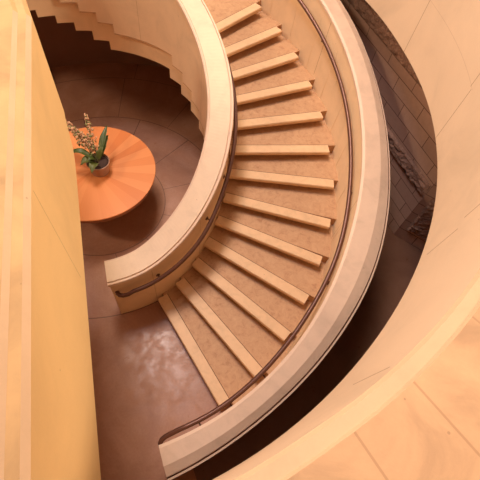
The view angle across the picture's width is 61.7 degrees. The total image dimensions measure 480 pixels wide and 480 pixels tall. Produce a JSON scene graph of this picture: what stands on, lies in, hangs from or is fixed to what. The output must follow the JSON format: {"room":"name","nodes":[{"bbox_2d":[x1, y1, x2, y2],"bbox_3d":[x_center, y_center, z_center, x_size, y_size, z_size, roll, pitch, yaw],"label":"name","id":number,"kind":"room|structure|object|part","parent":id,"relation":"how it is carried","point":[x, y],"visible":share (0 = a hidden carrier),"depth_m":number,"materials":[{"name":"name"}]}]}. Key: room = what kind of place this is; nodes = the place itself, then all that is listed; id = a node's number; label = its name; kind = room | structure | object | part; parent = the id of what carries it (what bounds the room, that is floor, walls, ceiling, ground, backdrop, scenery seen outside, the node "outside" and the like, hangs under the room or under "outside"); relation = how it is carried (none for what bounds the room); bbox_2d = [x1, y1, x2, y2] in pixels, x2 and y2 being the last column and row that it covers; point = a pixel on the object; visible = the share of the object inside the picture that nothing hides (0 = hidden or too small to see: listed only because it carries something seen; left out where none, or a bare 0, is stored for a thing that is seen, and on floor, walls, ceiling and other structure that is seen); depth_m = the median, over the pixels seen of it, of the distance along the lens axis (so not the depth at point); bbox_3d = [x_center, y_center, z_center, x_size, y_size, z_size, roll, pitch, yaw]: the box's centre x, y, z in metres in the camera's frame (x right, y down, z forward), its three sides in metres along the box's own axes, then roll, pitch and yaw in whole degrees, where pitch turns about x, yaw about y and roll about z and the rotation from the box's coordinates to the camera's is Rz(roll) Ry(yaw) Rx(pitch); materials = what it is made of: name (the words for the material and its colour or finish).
{"room":"spiral staircase","nodes":[
{"label":"spiral staircase","id":0,"kind":"room"},
{"bbox_2d":[0,0,100,479],"bbox_3d":[-1.491,-0.175,2.646,0.717,1.340,4.885,-12,61,-13],"label":"wall","id":1,"kind":"structure","parent":0,"point":[48,425],"depth_m":2.08,"materials":[{"name":"paint"}]},
{"bbox_2d":[50,63,422,479],"bbox_3d":[-2.121,-0.533,6.301,20.000,0.200,20.000,3,59,-5],"label":"floor","id":2,"kind":"structure","parent":0,"point":[147,384],"depth_m":5.37,"materials":[{"name":"brown stone"}]},
{"bbox_2d":[69,127,155,222],"bbox_3d":[-2.075,-0.784,5.905,1.700,0.740,1.700,3,59,-5],"label":"round table","id":3,"kind":"object","parent":2,"relation":"on","point":[129,180],"visible":0.55,"depth_m":5.55,"materials":[{"name":"orange wood"}]},
{"bbox_2d":[66,113,109,176],"bbox_3d":[-2.072,-1.222,5.397,0.630,0.577,0.761,-6,60,-10],"label":"potted plant","id":4,"kind":"object","parent":3,"relation":"on","point":[98,162],"visible":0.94,"depth_m":5.36,"materials":[{"name":"green plant"}]},
{"bbox_3d":[-1.929,-1.013,5.507,0.308,0.204,0.308,3,59,-5],"label":"pot","id":5,"kind":"part","parent":4,"relation":"part of","materials":[{"name":"brown ceramic"}]},
{"bbox_2d":[26,0,389,479],"bbox_3d":[-0.927,-2.173,5.052,5.075,3.851,7.694,-33,68,-23],"label":"curved staircase","id":6,"kind":"structure","parent":2,"relation":"on","point":[273,244],"depth_m":5.21,"materials":[{"name":"stone"}]},
{"bbox_3d":[-1.595,-2.574,4.796,3.180,3.034,1.258,17,59,4],"label":"panel","id":7,"kind":"part","parent":6,"relation":"part of","materials":[{"name":"beige concrete"}]},
{"bbox_3d":[-1.371,-1.974,4.616,2.572,2.973,3.926,-31,67,-22],"label":"handrail","id":8,"kind":"part","parent":6,"relation":"part of","materials":[{"name":"brown metal"}]},
{"bbox_3d":[-0.958,-2.154,4.848,4.518,3.002,6.979,-32,67,-23],"label":"handrail","id":9,"kind":"part","parent":6,"relation":"part of","materials":[{"name":"brown metal"}]},
{"bbox_2d":[213,0,479,479],"bbox_3d":[-0.923,-3.204,4.370,15.599,1.095,12.466,33,61,13],"label":"wall","id":10,"kind":"structure","parent":0,"point":[409,408],"depth_m":1.90,"materials":[{"name":"beige paint"}]},
{"bbox_2d":[340,0,436,233],"bbox_3d":[1.987,-2.489,6.380,0.359,2.490,4.200,-15,62,-15],"label":"wall","id":11,"kind":"structure","parent":0,"point":[409,123],"depth_m":5.66,"materials":[{"name":"stone"}]},
{"bbox_2d":[394,181,436,250],"bbox_3d":[3.564,-0.243,5.205,2.200,2.490,0.358,32,61,13],"label":"wall","id":12,"kind":"structure","parent":0,"point":[414,230],"depth_m":5.97,"materials":[{"name":"stone"}]}
]}

